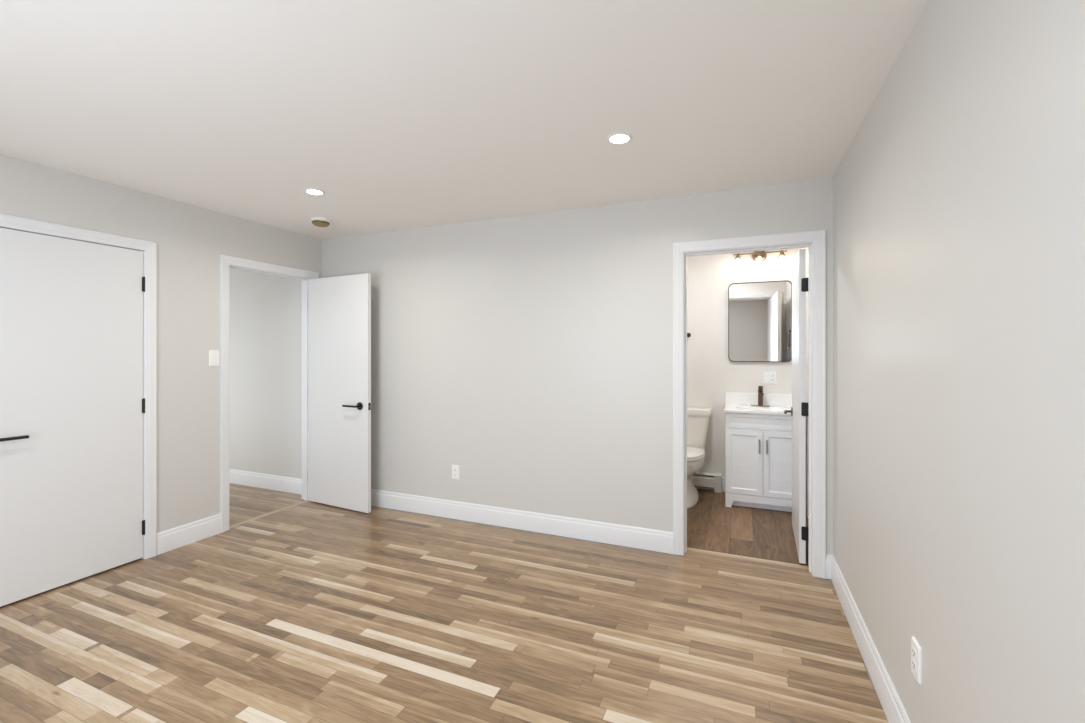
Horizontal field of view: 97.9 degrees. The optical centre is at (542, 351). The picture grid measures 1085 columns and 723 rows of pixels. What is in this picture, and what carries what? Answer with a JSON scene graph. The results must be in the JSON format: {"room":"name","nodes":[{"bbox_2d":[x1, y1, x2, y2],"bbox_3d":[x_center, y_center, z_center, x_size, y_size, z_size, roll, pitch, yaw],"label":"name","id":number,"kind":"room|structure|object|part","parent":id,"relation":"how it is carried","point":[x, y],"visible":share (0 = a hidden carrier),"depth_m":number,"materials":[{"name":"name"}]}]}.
{"room":"empty bedroom","nodes":[
{"label":"empty bedroom","id":0,"kind":"room"},
{"bbox_2d":[0,154,320,532],"bbox_3d":[-2.939,0.162,2.604,0.120,2.440,4.100,0,0,23],"label":"wall","id":1,"kind":"structure","parent":0,"point":[190,240],"depth_m":3.35,"materials":[{"name":"paint"}]},
{"bbox_2d":[0,228,144,606],"bbox_3d":[-2.785,0.353,2.785,0.096,2.034,0.776,0,0,23],"label":"door","id":2,"kind":"structure","parent":1,"relation":"in","point":[72,402],"depth_m":2.79,"materials":[{"name":"paint"}]},
{"bbox_3d":[-2.869,0.469,2.533,0.055,0.018,0.149,0,0,23],"label":"lever","id":3,"kind":"part","parent":2,"relation":"part of","materials":[{"name":"black metal"}]},
{"bbox_2d":[0,213,156,558],"bbox_3d":[-2.846,0.323,2.802,0.138,2.118,0.906,0,0,23],"label":"door frame","id":4,"kind":"structure","parent":1,"relation":"attached to","point":[149,248],"depth_m":3.15,"materials":[{"name":"paint"}]},
{"bbox_2d":[157,514,220,554],"bbox_3d":[-2.534,1.309,3.400,0.014,0.145,0.429,0,0,23],"label":"baseboard","id":5,"kind":"structure","parent":1,"relation":"attached to","point":[171,539],"depth_m":3.38,"materials":[{"name":"paint"}]},
{"bbox_2d":[209,350,218,365],"bbox_3d":[-2.470,0.052,3.558,0.012,0.122,0.075,0,0,23],"label":"light switch","id":6,"kind":"object","parent":1,"relation":"attached to","point":[213,354],"visible":1,"depth_m":3.55,"materials":[{"name":"white plastic"}]},
{"bbox_2d":[220,254,318,532],"bbox_3d":[-2.332,0.321,4.036,0.138,2.120,0.901,0,0,23],"label":"door frame","id":7,"kind":"structure","parent":1,"relation":"attached to","point":[226,262],"depth_m":3.66,"materials":[{"name":"paint"}]},
{"bbox_2d":[309,273,370,512],"bbox_3d":[-1.805,0.355,4.179,0.778,2.030,0.157,0,0,27],"label":"door","id":8,"kind":"structure","parent":1,"relation":"in","point":[339,306],"depth_m":4.15,"materials":[{"name":"paint"}]},
{"bbox_3d":[-1.636,0.468,4.035,0.159,0.018,0.055,0,0,27],"label":"lever","id":9,"kind":"part","parent":8,"relation":"part of","materials":[{"name":"black metal"}]},
{"bbox_2d":[0,483,888,722],"bbox_3d":[-1.695,1.422,2.986,6.720,0.080,6.000,0,0,23],"label":"floor","id":10,"kind":"structure","parent":0,"point":[301,610],"depth_m":2.34,"materials":[{"name":"brown wood"}]},
{"bbox_2d":[687,406,711,508],"bbox_3d":[1.336,0.969,4.448,0.466,0.825,0.714,0,0,23],"label":"toilet","id":11,"kind":"object","parent":10,"relation":"on","point":[698,418],"visible":0.47,"depth_m":4.52,"materials":[{"name":"ceramic"}]},
{"bbox_3d":[1.293,0.951,4.347,0.374,0.021,0.494,0,0,23],"label":"seat","id":12,"kind":"part","parent":11,"relation":"part of","materials":[{"name":"ceramic"}]},
{"bbox_3d":[1.296,0.923,4.352,0.372,0.028,0.502,0,0,23],"label":"seat lid","id":13,"kind":"part","parent":11,"relation":"part of","materials":[{"name":"ceramic"}]},
{"bbox_3d":[1.330,1.173,4.434,0.368,0.418,0.670,0,0,23],"label":"bowl","id":14,"kind":"part","parent":11,"relation":"part of","materials":[{"name":"ceramic"}]},
{"bbox_3d":[1.433,0.795,4.682,0.428,0.337,0.190,0,0,23],"label":"tank","id":15,"kind":"part","parent":11,"relation":"part of","materials":[{"name":"ceramic"}]},
{"bbox_3d":[1.432,0.591,4.679,0.466,0.069,0.214,0,0,23],"label":"tank lid","id":16,"kind":"part","parent":11,"relation":"part of","materials":[{"name":"ceramic"}]},
{"bbox_2d":[725,412,791,511],"bbox_3d":[1.990,0.961,4.283,0.606,0.842,0.500,0,0,23],"label":"vanity cabinet","id":17,"kind":"object","parent":10,"relation":"on","point":[758,446],"visible":0.88,"depth_m":4.09,"materials":[{"name":"paint"}]},
{"bbox_3d":[1.770,0.973,4.147,0.298,0.562,0.020,0,0,23],"label":"door","id":18,"kind":"part","parent":17,"relation":"part of","materials":[{"name":"paint"}]},
{"bbox_2d":[724,392,791,414],"bbox_3d":[1.998,0.516,4.289,0.640,0.227,0.508,0,0,23],"label":"washbasin","id":19,"kind":"object","parent":17,"relation":"in","point":[734,402],"visible":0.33,"depth_m":4.44,"materials":[{"name":"stone"}]},
{"bbox_2d":[724,404,791,414],"bbox_3d":[1.998,0.572,4.289,0.640,0.115,0.508,0,0,23],"label":"countertop","id":20,"kind":"structure","parent":17,"relation":"on","point":[732,408],"depth_m":4.26,"materials":[{"name":"stone"}]},
{"bbox_2d":[751,386,769,406],"bbox_3d":[2.027,0.419,4.386,0.160,0.190,0.160,0,0,23],"label":"faucet","id":21,"kind":"object","parent":20,"relation":"on","point":[760,388],"visible":1,"depth_m":4.42,"materials":[{"name":"brown metal"}]},
{"bbox_3d":[1.910,1.320,4.089,0.606,0.124,0.020,0,0,23],"label":"rail","id":22,"kind":"part","parent":17,"relation":"part of","materials":[{"name":"paint"}]},
{"bbox_3d":[1.910,0.610,4.089,0.600,0.132,0.020,0,0,23],"label":"drawer","id":23,"kind":"part","parent":17,"relation":"part of","materials":[{"name":"paint"}]},
{"bbox_3d":[2.049,0.973,4.031,0.298,0.562,0.020,0,0,23],"label":"door","id":24,"kind":"part","parent":17,"relation":"part of","materials":[{"name":"paint"}]},
{"bbox_2d":[0,0,927,239],"bbox_3d":[-1.695,-1.098,2.986,6.720,0.080,6.000,0,0,23],"label":"ceiling","id":25,"kind":"structure","parent":0,"point":[406,114],"depth_m":1.98,"materials":[{"name":"paint"}]},
{"bbox_2d":[304,188,324,194],"bbox_3d":[-1.509,-1.055,3.126,0.124,0.006,0.124,0,0,23],"label":"recessed light","id":26,"kind":"object","parent":25,"relation":"in","point":[312,191],"visible":1,"depth_m":3.11,"materials":[{"name":"paint"}]},
{"bbox_2d":[307,190,321,193],"bbox_3d":[-1.509,-1.056,3.126,0.092,0.005,0.092,0,0,23],"label":"diffuser","id":27,"kind":"object","parent":26,"relation":"attached to","point":[308,191],"depth_m":3.11,"materials":[{"name":"white plastic"}]},
{"bbox_2d":[311,217,330,226],"bbox_3d":[-1.776,-1.031,3.783,0.142,0.054,0.142,0,0,23],"label":"smoke detector","id":28,"kind":"object","parent":25,"relation":"attached to","point":[316,221],"visible":1,"depth_m":3.74,"materials":[{"name":"white plastic"}]},
{"bbox_2d":[607,132,631,143],"bbox_3d":[0.382,-1.055,2.343,0.124,0.006,0.124,0,0,23],"label":"recessed light","id":29,"kind":"object","parent":25,"relation":"in","point":[620,137],"visible":1,"depth_m":2.33,"materials":[{"name":"paint"}]},
{"bbox_2d":[610,135,628,142],"bbox_3d":[0.382,-1.056,2.343,0.092,0.005,0.092,0,0,23],"label":"diffuser","id":30,"kind":"object","parent":29,"relation":"attached to","point":[613,138],"depth_m":2.34,"materials":[{"name":"white plastic"}]},
{"bbox_2d":[229,177,832,554],"bbox_3d":[-1.270,0.162,4.162,6.600,2.440,0.060,0,0,23],"label":"wall","id":31,"kind":"structure","parent":0,"point":[531,355],"depth_m":3.68,"materials":[{"name":"paint"}]},
{"bbox_2d":[229,469,301,494],"bbox_3d":[-3.223,1.309,4.936,2.199,0.145,0.014,0,0,23],"label":"baseboard","id":32,"kind":"structure","parent":31,"relation":"attached to","point":[253,479],"depth_m":4.74,"materials":[{"name":"paint"}]},
{"bbox_2d":[452,465,459,479],"bbox_3d":[-0.718,0.998,3.896,0.072,0.117,0.008,0,0,23],"label":"wall outlet","id":33,"kind":"object","parent":31,"relation":"attached to","point":[455,468],"visible":1,"depth_m":3.89,"materials":[{"name":"white plastic"}]},
{"bbox_2d":[371,489,672,553],"bbox_3d":[-0.603,1.309,3.844,3.239,0.145,0.014,0,0,23],"label":"baseboard","id":34,"kind":"structure","parent":31,"relation":"attached to","point":[596,531],"depth_m":3.62,"materials":[{"name":"paint"}]},
{"bbox_2d":[673,230,825,578],"bbox_3d":[1.330,0.321,3.102,0.901,2.120,0.138,0,0,23],"label":"door frame","id":35,"kind":"structure","parent":31,"relation":"attached to","point":[815,241],"depth_m":2.95,"materials":[{"name":"paint"}]},
{"bbox_2d":[784,249,807,563],"bbox_3d":[1.811,0.355,3.394,0.102,2.030,0.768,0,0,23],"label":"door","id":36,"kind":"structure","parent":31,"relation":"in","point":[799,409],"depth_m":3.11,"materials":[{"name":"paint"}]},
{"bbox_3d":[1.835,0.355,3.391,0.036,2.030,0.755,0,0,25],"label":"panel","id":37,"kind":"part","parent":36,"relation":"part of","materials":[{"name":"paint"}]},
{"bbox_2d":[826,554,832,578],"bbox_3d":[1.743,1.309,2.867,0.042,0.145,0.014,0,0,23],"label":"baseboard","id":38,"kind":"structure","parent":31,"relation":"attached to","point":[828,557],"depth_m":2.86,"materials":[{"name":"paint"}]},
{"bbox_2d":[687,248,800,489],"bbox_3d":[1.734,0.162,4.742,1.500,2.440,0.120,0,0,23],"label":"wall","id":39,"kind":"structure","parent":0,"point":[711,374],"depth_m":4.68,"materials":[{"name":"paint"}]},
{"bbox_2d":[693,471,721,492],"bbox_3d":[1.423,1.291,4.769,0.724,0.182,0.068,0,0,23],"label":"baseboard heater","id":40,"kind":"object","parent":39,"relation":"attached to","point":[700,479],"visible":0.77,"depth_m":4.65,"materials":[{"name":"metal"}]},
{"bbox_2d":[693,471,713,488],"bbox_3d":[1.394,1.283,4.784,0.660,0.158,0.060,0,0,23],"label":"hood","id":41,"kind":"object","parent":40,"relation":"attached to","point":[700,479],"depth_m":4.67,"materials":[{"name":"metal"}]},
{"bbox_3d":[1.384,1.295,4.760,0.660,0.107,0.016,0,0,23],"label":"panel","id":42,"kind":"part","parent":40,"relation":"part of","materials":[{"name":"metal"}]},
{"bbox_2d":[722,477,725,491],"bbox_3d":[1.789,1.309,4.646,0.042,0.145,0.014,0,0,23],"label":"baseboard","id":43,"kind":"structure","parent":39,"relation":"attached to","point":[723,478],"depth_m":4.64,"materials":[{"name":"paint"}]},
{"bbox_2d":[725,392,791,405],"bbox_3d":[2.092,0.459,4.514,0.640,0.112,0.020,0,0,23],"label":"backsplash","id":44,"kind":"structure","parent":39,"relation":"attached to","point":[730,397],"depth_m":4.52,"materials":[{"name":"stone"}]},
{"bbox_2d":[728,280,791,361],"bbox_3d":[2.078,-0.281,4.519,0.556,0.766,0.026,0,0,23],"label":"mirror","id":45,"kind":"object","parent":39,"relation":"attached to","point":[759,313],"visible":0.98,"depth_m":4.51,"materials":[{"name":"silver mirror"}]},
{"bbox_2d":[733,250,786,262],"bbox_3d":[2.057,-0.912,4.476,0.464,0.124,0.123,0,0,23],"label":"vanity light","id":46,"kind":"object","parent":39,"relation":"attached to","point":[758,256],"visible":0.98,"depth_m":4.49,"materials":[{"name":"beige metal"}]},
{"bbox_3d":[2.075,-0.912,4.518,0.124,0.124,0.030,0,0,23],"label":"plate","id":47,"kind":"part","parent":46,"relation":"part of","materials":[{"name":"beige metal"}]},
{"bbox_3d":[2.048,-0.875,4.454,0.076,0.029,0.076,0,0,23],"label":"lamp shade","id":48,"kind":"part","parent":46,"relation":"part of","materials":[{"name":"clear glass"}]},
{"bbox_3d":[2.223,-0.875,4.381,0.076,0.029,0.076,0,0,23],"label":"lamp shade","id":49,"kind":"part","parent":46,"relation":"part of","materials":[{"name":"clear glass"}]},
{"bbox_2d":[763,371,776,383],"bbox_3d":[2.165,0.252,4.491,0.118,0.118,0.012,0,0,23],"label":"outlet","id":50,"kind":"object","parent":39,"relation":"attached to","point":[768,377],"visible":1,"depth_m":4.49,"materials":[{"name":"white plastic"}]},
{"bbox_2d":[801,0,1084,722],"bbox_3d":[1.351,0.162,1.716,0.120,2.440,6.000,0,0,23],"label":"wall","id":51,"kind":"structure","parent":0,"point":[959,193],"depth_m":1.17,"materials":[{"name":"paint"}]},
{"bbox_2d":[831,556,910,722],"bbox_3d":[0.967,1.309,0.970,0.014,0.145,4.086,0,0,23],"label":"baseboard","id":52,"kind":"structure","parent":51,"relation":"attached to","point":[892,706],"depth_m":2.01,"materials":[{"name":"paint"}]},
{"bbox_2d":[911,636,920,684],"bbox_3d":[1.196,0.989,1.514,0.010,0.117,0.072,0,0,23],"label":"wall outlet","id":53,"kind":"object","parent":51,"relation":"attached to","point":[915,647],"visible":1,"depth_m":1.50,"materials":[{"name":"white plastic"}]},
{"bbox_2d":[912,659,915,671],"bbox_3d":[1.194,1.008,1.515,0.003,0.029,0.034,0,0,23],"label":"socket","id":54,"kind":"object","parent":53,"relation":"attached to","point":[913,660],"depth_m":1.52,"materials":[{"name":"white plastic"}]},
{"bbox_2d":[912,647,915,659],"bbox_3d":[1.194,0.969,1.515,0.003,0.029,0.034,0,0,23],"label":"socket","id":55,"kind":"object","parent":53,"relation":"attached to","point":[913,648],"depth_m":1.52,"materials":[{"name":"white plastic"}]}
]}

